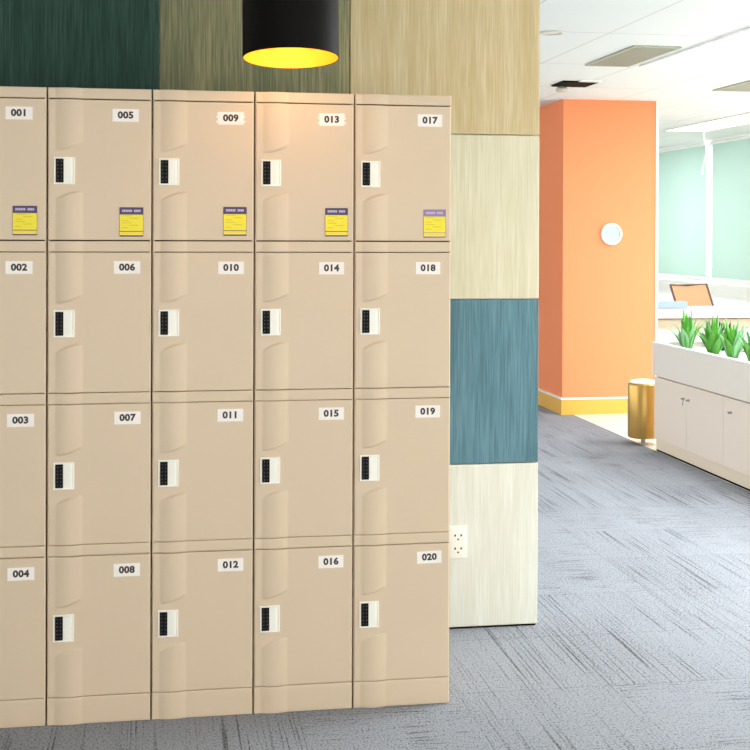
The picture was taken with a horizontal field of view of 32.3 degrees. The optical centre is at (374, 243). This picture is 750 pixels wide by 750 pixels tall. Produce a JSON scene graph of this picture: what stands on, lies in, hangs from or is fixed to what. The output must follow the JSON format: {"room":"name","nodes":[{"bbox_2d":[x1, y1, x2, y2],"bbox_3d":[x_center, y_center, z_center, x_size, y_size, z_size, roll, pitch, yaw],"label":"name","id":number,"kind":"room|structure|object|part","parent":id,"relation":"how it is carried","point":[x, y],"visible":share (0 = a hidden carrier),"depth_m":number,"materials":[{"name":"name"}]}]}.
{"room":"open-plan office","nodes":[
{"label":"open-plan office","id":0,"kind":"room"},
{"bbox_2d":[151,0,536,641],"bbox_3d":[-1.767,0.136,4.318,4.730,2.447,0.143,0,0,-9],"label":"wall","id":1,"kind":"structure","parent":0,"point":[159,0],"depth_m":4.41,"materials":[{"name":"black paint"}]},
{"bbox_2d":[0,0,158,104],"bbox_3d":[-1.056,-0.681,4.349,0.652,0.582,0.018,0,0,-9],"label":"wall panel","id":2,"kind":"object","parent":1,"relation":"attached to","point":[106,44],"visible":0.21,"depth_m":4.35,"materials":[{"name":"teal wood"}]},
{"bbox_2d":[160,0,348,93],"bbox_3d":[-0.411,-0.679,4.456,0.650,0.582,0.018,0,0,-9],"label":"wall panel","id":3,"kind":"object","parent":1,"relation":"attached to","point":[201,40],"visible":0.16,"depth_m":4.43,"materials":[{"name":"brown wood"}]},
{"bbox_2d":[350,0,539,134],"bbox_3d":[0.249,-0.677,4.566,0.683,0.582,0.018,0,0,-9],"label":"wall panel","id":4,"kind":"object","parent":1,"relation":"attached to","point":[484,55],"visible":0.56,"depth_m":4.57,"materials":[{"name":"beige wood"}]},
{"bbox_2d":[449,623,534,628],"bbox_3d":[0.243,1.362,4.582,0.668,0.005,0.015,0,0,-9],"label":"trim","id":5,"kind":"structure","parent":1,"relation":"attached to","point":[529,623],"depth_m":4.61,"materials":[{"name":"black"}]},
{"bbox_2d":[449,462,537,626],"bbox_3d":[0.243,1.071,4.578,0.683,0.575,0.018,0,0,-9],"label":"wall panel","id":6,"kind":"object","parent":1,"relation":"attached to","point":[496,583],"visible":0.44,"depth_m":4.60,"materials":[{"name":"wood"}]},
{"bbox_2d":[449,525,466,558],"bbox_3d":[0.288,1.055,4.570,0.072,0.116,0.013,0,0,-9],"label":"wall outlet","id":7,"kind":"object","parent":6,"relation":"attached to","point":[458,533],"visible":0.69,"depth_m":4.56,"materials":[{"name":"beige plastic"}]},
{"bbox_2d":[450,299,538,463],"bbox_3d":[0.245,0.490,4.574,0.683,0.581,0.018,0,0,-9],"label":"wall panel","id":8,"kind":"object","parent":1,"relation":"attached to","point":[494,342],"visible":0.44,"depth_m":4.59,"materials":[{"name":"teal wood"}]},
{"bbox_2d":[450,135,538,298],"bbox_3d":[0.247,-0.093,4.570,0.683,0.580,0.018,0,0,-9],"label":"wall panel","id":9,"kind":"object","parent":1,"relation":"attached to","point":[495,178],"visible":0.44,"depth_m":4.59,"materials":[{"name":"beige wood"}]},
{"bbox_2d":[0,405,749,749],"bbox_3d":[0.278,1.372,7.153,9.700,0.050,20.000,0,0,-9],"label":"floor","id":10,"kind":"structure","parent":0,"point":[639,639],"depth_m":4.36,"materials":[{"name":"carpet"}]},
{"bbox_2d":[0,86,47,727],"bbox_3d":[-1.113,0.461,3.877,0.288,1.807,0.507,0,0,-9],"label":"tower","id":11,"kind":"object","parent":10,"relation":"on","point":[23,110],"visible":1,"depth_m":3.65,"materials":[{"name":"plastic"}]},
{"bbox_3d":[-1.076,1.088,3.646,0.285,0.398,0.029,0,0,-9],"label":"door","id":12,"kind":"part","parent":11,"relation":"part of","materials":[{"name":"plastic"}]},
{"bbox_3d":[-1.074,0.656,3.643,0.285,0.398,0.029,0,0,-9],"label":"door","id":13,"kind":"part","parent":11,"relation":"part of","materials":[{"name":"plastic"}]},
{"bbox_3d":[-1.073,0.224,3.640,0.285,0.398,0.029,0,0,-9],"label":"door","id":14,"kind":"part","parent":11,"relation":"part of","materials":[{"name":"plastic"}]},
{"bbox_3d":[-1.071,-0.209,3.637,0.285,0.398,0.029,0,0,-9],"label":"door","id":15,"kind":"part","parent":11,"relation":"part of","materials":[{"name":"plastic"}]},
{"bbox_3d":[-1.076,0.872,3.648,0.288,0.030,0.037,0,0,-9],"label":"rail","id":16,"kind":"part","parent":11,"relation":"part of","materials":[{"name":"plastic"}]},
{"bbox_3d":[-1.074,0.441,3.645,0.288,0.030,0.037,0,0,-9],"label":"rail","id":17,"kind":"part","parent":11,"relation":"part of","materials":[{"name":"plastic"}]},
{"bbox_3d":[-1.073,0.008,3.642,0.288,0.030,0.037,0,0,-9],"label":"rail","id":18,"kind":"part","parent":11,"relation":"part of","materials":[{"name":"plastic"}]},
{"bbox_2d":[47,87,152,725],"bbox_3d":[-0.824,0.462,3.925,0.288,1.807,0.507,0,0,-9],"label":"tower","id":19,"kind":"object","parent":10,"relation":"on","point":[100,140],"visible":1,"depth_m":3.68,"materials":[{"name":"plastic"}]},
{"bbox_3d":[-0.787,0.873,3.696,0.288,0.030,0.037,0,0,-9],"label":"rail","id":20,"kind":"part","parent":19,"relation":"part of","materials":[{"name":"plastic"}]},
{"bbox_3d":[-0.786,0.441,3.693,0.288,0.030,0.037,0,0,-9],"label":"rail","id":21,"kind":"part","parent":19,"relation":"part of","materials":[{"name":"plastic"}]},
{"bbox_3d":[-0.787,1.089,3.694,0.285,0.398,0.029,0,0,-9],"label":"door","id":22,"kind":"part","parent":19,"relation":"part of","materials":[{"name":"plastic"}]},
{"bbox_3d":[-0.786,0.657,3.691,0.285,0.398,0.029,0,0,-9],"label":"door","id":23,"kind":"part","parent":19,"relation":"part of","materials":[{"name":"plastic"}]},
{"bbox_3d":[-0.784,0.009,3.690,0.288,0.030,0.037,0,0,-9],"label":"rail","id":24,"kind":"part","parent":19,"relation":"part of","materials":[{"name":"plastic"}]},
{"bbox_3d":[-0.784,0.225,3.688,0.285,0.398,0.029,0,0,-9],"label":"door","id":25,"kind":"part","parent":19,"relation":"part of","materials":[{"name":"plastic"}]},
{"bbox_3d":[-0.783,-0.208,3.685,0.285,0.398,0.029,0,0,-9],"label":"door","id":26,"kind":"part","parent":19,"relation":"part of","materials":[{"name":"plastic"}]},
{"bbox_2d":[152,90,253,719],"bbox_3d":[-0.536,0.462,3.973,0.288,1.807,0.507,0,0,-9],"label":"tower","id":27,"kind":"object","parent":10,"relation":"on","point":[203,141],"visible":1,"depth_m":3.73,"materials":[{"name":"plastic"}]},
{"bbox_3d":[-0.499,1.090,3.742,0.285,0.398,0.029,0,0,-9],"label":"door","id":28,"kind":"part","parent":27,"relation":"part of","materials":[{"name":"plastic"}]},
{"bbox_3d":[-0.499,0.873,3.744,0.288,0.030,0.037,0,0,-9],"label":"rail","id":29,"kind":"part","parent":27,"relation":"part of","materials":[{"name":"plastic"}]},
{"bbox_3d":[-0.497,0.442,3.741,0.288,0.030,0.037,0,0,-9],"label":"rail","id":30,"kind":"part","parent":27,"relation":"part of","materials":[{"name":"plastic"}]},
{"bbox_3d":[-0.497,0.657,3.739,0.285,0.398,0.029,0,0,-9],"label":"door","id":31,"kind":"part","parent":27,"relation":"part of","materials":[{"name":"plastic"}]},
{"bbox_3d":[-0.496,0.226,3.736,0.285,0.398,0.029,0,0,-9],"label":"door","id":32,"kind":"part","parent":27,"relation":"part of","materials":[{"name":"plastic"}]},
{"bbox_3d":[-0.494,-0.207,3.733,0.285,0.398,0.029,0,0,-9],"label":"door","id":33,"kind":"part","parent":27,"relation":"part of","materials":[{"name":"plastic"}]},
{"bbox_3d":[-0.496,0.010,3.738,0.288,0.030,0.037,0,0,-9],"label":"rail","id":34,"kind":"part","parent":27,"relation":"part of","materials":[{"name":"plastic"}]},
{"bbox_2d":[252,92,353,713],"bbox_3d":[-0.247,0.463,4.021,0.288,1.807,0.507,0,0,-9],"label":"tower","id":35,"kind":"object","parent":10,"relation":"on","point":[304,142],"visible":1,"depth_m":3.78,"materials":[{"name":"plastic"}]},
{"bbox_3d":[-0.210,0.874,3.792,0.288,0.030,0.037,0,0,-9],"label":"rail","id":36,"kind":"part","parent":35,"relation":"part of","materials":[{"name":"plastic"}]},
{"bbox_3d":[-0.210,1.090,3.790,0.285,0.398,0.029,0,0,-9],"label":"door","id":37,"kind":"part","parent":35,"relation":"part of","materials":[{"name":"plastic"}]},
{"bbox_3d":[-0.209,0.443,3.789,0.288,0.030,0.037,0,0,-9],"label":"rail","id":38,"kind":"part","parent":35,"relation":"part of","materials":[{"name":"plastic"}]},
{"bbox_3d":[-0.207,0.010,3.786,0.288,0.030,0.037,0,0,-9],"label":"rail","id":39,"kind":"part","parent":35,"relation":"part of","materials":[{"name":"plastic"}]},
{"bbox_3d":[-0.209,0.658,3.787,0.285,0.398,0.029,0,0,-9],"label":"door","id":40,"kind":"part","parent":35,"relation":"part of","materials":[{"name":"plastic"}]},
{"bbox_3d":[-0.207,0.227,3.784,0.285,0.398,0.029,0,0,-9],"label":"door","id":41,"kind":"part","parent":35,"relation":"part of","materials":[{"name":"plastic"}]},
{"bbox_3d":[-0.206,-0.207,3.781,0.285,0.398,0.029,0,0,-9],"label":"door","id":42,"kind":"part","parent":35,"relation":"part of","materials":[{"name":"plastic"}]},
{"bbox_2d":[352,94,450,707],"bbox_3d":[0.041,0.464,4.069,0.288,1.807,0.507,0,0,-9],"label":"tower","id":43,"kind":"object","parent":10,"relation":"on","point":[402,203],"visible":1,"depth_m":3.83,"materials":[{"name":"plastic"}]},
{"bbox_3d":[0.078,0.875,3.840,0.288,0.030,0.037,0,0,-9],"label":"rail","id":44,"kind":"part","parent":43,"relation":"part of","materials":[{"name":"plastic"}]},
{"bbox_3d":[0.080,0.443,3.837,0.288,0.030,0.037,0,0,-9],"label":"rail","id":45,"kind":"part","parent":43,"relation":"part of","materials":[{"name":"plastic"}]},
{"bbox_3d":[0.078,1.091,3.838,0.285,0.398,0.029,0,0,-9],"label":"door","id":46,"kind":"part","parent":43,"relation":"part of","materials":[{"name":"plastic"}]},
{"bbox_3d":[0.081,0.011,3.834,0.288,0.030,0.037,0,0,-9],"label":"rail","id":47,"kind":"part","parent":43,"relation":"part of","materials":[{"name":"plastic"}]},
{"bbox_3d":[0.080,0.659,3.835,0.285,0.398,0.029,0,0,-9],"label":"door","id":48,"kind":"part","parent":43,"relation":"part of","materials":[{"name":"plastic"}]},
{"bbox_3d":[0.081,0.227,3.832,0.285,0.398,0.029,0,0,-9],"label":"door","id":49,"kind":"part","parent":43,"relation":"part of","materials":[{"name":"plastic"}]},
{"bbox_3d":[0.083,-0.206,3.829,0.285,0.398,0.029,0,0,-9],"label":"door","id":50,"kind":"part","parent":43,"relation":"part of","materials":[{"name":"plastic"}]},
{"bbox_2d":[627,379,655,444],"bbox_3d":[1.796,1.126,8.655,0.210,0.432,0.210,0,0,-9],"label":"bin","id":51,"kind":"object","parent":10,"relation":"on","point":[640,416],"visible":0.84,"depth_m":8.56,"materials":[{"name":"brown metal"}]},
{"bbox_3d":[1.797,0.921,8.654,0.189,0.023,0.189,0,0,-9],"label":"bin lid","id":52,"kind":"part","parent":51,"relation":"part of","materials":[{"name":"beige plastic"}]},
{"bbox_2d":[669,283,713,305],"bbox_3d":[3.212,0.858,12.253,0.548,0.927,0.713,0,0,-30],"label":"office chair","id":53,"kind":"object","parent":10,"relation":"on","point":[694,294],"visible":0.16,"depth_m":12.52,"materials":[{"name":"brown"}]},
{"bbox_2d":[652,341,749,490],"bbox_3d":[2.289,1.004,6.764,0.463,0.706,3.379,0,0,-9],"label":"base cabinet","id":54,"kind":"object","parent":10,"relation":"on","point":[702,398],"visible":0.98,"depth_m":7.65,"materials":[{"name":"beige wood"}]},
{"bbox_3d":[1.864,1.063,8.139,0.019,0.395,0.519,0,0,-9],"label":"door","id":55,"kind":"part","parent":54,"relation":"part of","materials":[{"name":"laminate"}]},
{"bbox_2d":[665,309,702,348],"bbox_3d":[2.010,0.540,8.294,0.209,0.269,0.258,0,0,-9],"label":"leafy plant","id":56,"kind":"object","parent":54,"relation":"on","point":[686,337],"visible":0.88,"depth_m":8.25,"materials":[{"name":"green plant"}]},
{"bbox_3d":[1.949,1.067,7.626,0.019,0.395,0.518,0,0,-9],"label":"door","id":57,"kind":"part","parent":54,"relation":"part of","materials":[{"name":"laminate"}]},
{"bbox_2d":[695,313,725,353],"bbox_3d":[2.078,0.550,7.930,0.248,0.256,0.246,0,0,-31],"label":"leafy plant","id":58,"kind":"object","parent":54,"relation":"on","point":[711,340],"visible":0.86,"depth_m":7.88,"materials":[{"name":"green plant"}]},
{"bbox_2d":[719,321,735,350],"bbox_3d":[2.192,0.582,8.141,0.167,0.190,0.122,0,0,-3],"label":"leafy plant","id":59,"kind":"object","parent":54,"relation":"on","point":[722,349],"visible":0.07,"depth_m":8.12,"materials":[{"name":"green plant"}]},
{"bbox_2d":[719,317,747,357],"bbox_3d":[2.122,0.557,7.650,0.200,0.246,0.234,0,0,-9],"label":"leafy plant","id":60,"kind":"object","parent":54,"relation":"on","point":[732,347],"visible":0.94,"depth_m":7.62,"materials":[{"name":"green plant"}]},
{"bbox_3d":[2.035,1.071,7.113,0.019,0.395,0.518,0,0,-9],"label":"door","id":61,"kind":"part","parent":54,"relation":"part of","materials":[{"name":"laminate"}]},
{"bbox_2d":[737,329,749,360],"bbox_3d":[2.159,0.569,7.352,0.221,0.225,0.235,0,0,34],"label":"leafy plant","id":62,"kind":"object","parent":54,"relation":"on","point":[746,346],"visible":1,"depth_m":7.36,"materials":[{"name":"green plant"}]},
{"bbox_2d":[658,306,749,342],"bbox_3d":[3.170,0.947,11.016,2.130,0.767,1.120,0,0,-9],"label":"office desk","id":63,"kind":"object","parent":10,"relation":"on","point":[668,317],"visible":0.07,"depth_m":10.41,"materials":[{"name":"white laminate"}]},
{"bbox_2d":[658,301,686,308],"bbox_3d":[2.392,0.529,11.096,0.600,0.062,0.024,0,0,-9],"label":"screen","id":64,"kind":"object","parent":63,"relation":"on","point":[661,304],"visible":0.44,"depth_m":11.11,"materials":[{"name":"blue"}]},
{"bbox_3d":[3.247,0.961,10.522,2.060,0.546,0.020,0,0,-9],"label":"modesty panel","id":65,"kind":"part","parent":63,"relation":"part of","materials":[{"name":"white laminate"}]},
{"bbox_3d":[3.251,0.649,10.505,2.100,0.076,0.030,0,0,-9],"label":"panel","id":66,"kind":"part","parent":63,"relation":"part of","materials":[{"name":"beige wood"}]},
{"bbox_3d":[3.252,0.605,10.495,2.100,0.010,0.030,0,0,-9],"label":"edge rail","id":67,"kind":"part","parent":63,"relation":"part of","materials":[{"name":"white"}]},
{"bbox_2d":[536,99,655,397],"bbox_3d":[1.767,0.106,10.470,0.757,2.447,0.765,0,0,-9],"label":"wall column","id":68,"kind":"structure","parent":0,"point":[597,158],"depth_m":10.10,"materials":[{"name":"orange paint"}]},
{"bbox_2d":[538,391,627,414],"bbox_3d":[1.763,1.270,10.478,0.777,0.118,0.785,0,0,-9],"label":"baseboard","id":69,"kind":"structure","parent":68,"relation":"attached to","point":[583,406],"depth_m":10.08,"materials":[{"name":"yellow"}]},
{"bbox_2d":[538,388,627,399],"bbox_3d":[1.763,1.204,10.477,0.785,0.014,0.793,0,0,-9],"label":"trim","id":70,"kind":"structure","parent":69,"relation":"on","point":[541,390],"depth_m":10.08,"materials":[{"name":"paint"}]},
{"bbox_2d":[600,223,621,244],"bbox_3d":[1.841,-0.072,10.078,0.172,0.172,0.029,0,0,-9],"label":"wall clock","id":71,"kind":"object","parent":68,"relation":"attached to","point":[610,233],"visible":1,"depth_m":10.07,"materials":[{"name":"white plastic"}]},
{"bbox_2d":[655,101,658,375],"bbox_3d":[2.209,0.043,10.157,0.020,2.315,0.020,0,0,-9],"label":"trim","id":72,"kind":"structure","parent":68,"relation":"attached to","point":[657,102],"depth_m":10.15,"materials":[{"name":"white laminate"}]},
{"bbox_2d":[539,0,749,148],"bbox_3d":[0.287,-1.130,7.135,9.700,0.060,20.000,0,0,-9],"label":"ceiling","id":73,"kind":"structure","parent":0,"point":[593,30],"depth_m":7.67,"materials":[{"name":"paint"}]},
{"bbox_2d":[242,0,338,68],"bbox_3d":[-0.233,-0.787,3.570,0.265,0.580,0.290,0,0,-9],"label":"pendant lamp","id":74,"kind":"object","parent":73,"relation":"hanging from","point":[283,34],"visible":1,"depth_m":3.47,"materials":[{"name":"black metal"}]},
{"bbox_2d":[540,30,563,35],"bbox_3d":[0.914,-1.090,6.713,0.132,0.007,0.132,0,0,-9],"label":"recessed light","id":75,"kind":"object","parent":73,"relation":"in","point":[550,32],"visible":0.96,"depth_m":6.71,"materials":[{"name":"beige"}]},
{"bbox_2d":[551,80,601,91],"bbox_3d":[1.387,-1.082,8.931,0.250,0.051,0.342,0,0,-9],"label":"ceiling spotlight","id":76,"kind":"object","parent":73,"relation":"attached to","point":[562,86],"visible":1,"depth_m":8.94,"materials":[{"name":"black metal"}]},
{"bbox_3d":[1.383,-1.102,8.960,0.250,0.011,0.280,0,0,-9],"label":"recess plate","id":77,"kind":"part","parent":76,"relation":"part of","materials":[{"name":"black metal"}]},
{"bbox_2d":[585,45,681,66],"bbox_3d":[1.499,-1.093,7.585,0.280,0.009,0.830,0,0,-9],"label":"ceiling vent","id":78,"kind":"object","parent":73,"relation":"in","point":[635,54],"visible":1,"depth_m":7.52,"materials":[{"name":"grey metal"}]},
{"bbox_2d":[658,142,707,278],"bbox_3d":[3.501,-0.373,15.542,0.044,1.536,2.280,0,0,-9],"label":"roller blind","id":79,"kind":"object","parent":73,"relation":"hanging from","point":[681,184],"visible":0.59,"depth_m":15.07,"materials":[{"name":"mint green translucent fabric"}]},
{"bbox_2d":[639,27,749,68],"bbox_3d":[2.116,-1.085,6.877,0.575,0.011,2.390,0,0,-9],"label":"recessed light","id":80,"kind":"object","parent":73,"relation":"in","point":[732,50],"visible":1,"depth_m":7.52,"materials":[{"name":"white plastic"}]},
{"bbox_2d":[701,130,706,174],"bbox_3d":[3.255,-0.904,12.800,0.058,0.450,0.019,0,0,-9],"label":"hanging cable","id":81,"kind":"object","parent":73,"relation":"hanging from","point":[703,130],"visible":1,"depth_m":12.79,"materials":[{"name":"white plastic"}]},
{"bbox_2d":[663,112,749,131],"bbox_3d":[3.292,-1.115,11.776,0.450,0.011,2.370,0,0,-9],"label":"recessed light","id":82,"kind":"object","parent":73,"relation":"in","point":[740,119],"visible":1,"depth_m":12.19,"materials":[{"name":"white plastic"}]},
{"bbox_2d":[710,134,749,282],"bbox_3d":[3.899,-0.355,13.145,0.044,1.536,2.260,0,0,-9],"label":"roller blind","id":83,"kind":"object","parent":73,"relation":"hanging from","point":[730,156],"visible":1,"depth_m":13.80,"materials":[{"name":"mint green translucent fabric"}]},
{"bbox_2d":[712,80,749,91],"bbox_3d":[2.640,-1.099,8.956,0.280,0.009,0.820,0,0,-9],"label":"ceiling vent","id":84,"kind":"object","parent":73,"relation":"in","point":[743,86],"visible":1,"depth_m":9.18,"materials":[{"name":"grey metal"}]},
{"bbox_2d":[717,82,749,90],"bbox_3d":[2.640,-1.100,8.956,0.244,0.007,0.784,0,0,-9],"label":"grille","id":85,"kind":"object","parent":84,"relation":"attached to","point":[743,86],"depth_m":9.12,"materials":[{"name":"grey metal"}]},
{"bbox_2d":[658,279,749,305],"bbox_3d":[4.503,0.886,10.892,0.140,0.900,14.000,0,0,-9],"label":"wall","id":86,"kind":"structure","parent":0,"point":[722,295],"depth_m":14.41,"materials":[{"name":"white paint"}]},
{"bbox_2d":[658,276,749,286],"bbox_3d":[4.426,0.453,10.876,0.300,0.045,14.000,0,0,-9],"label":"trim","id":87,"kind":"structure","parent":86,"relation":"attached to","point":[708,280],"depth_m":14.42,"materials":[{"name":"white laminate"}]},
{"bbox_2d":[706,143,711,277],"bbox_3d":[3.727,-0.373,15.518,0.060,1.547,2.600,0,0,-9],"label":"window","id":88,"kind":"structure","parent":86,"relation":"in","point":[709,145],"depth_m":14.78,"materials":[{"name":"white metal"}]}
]}

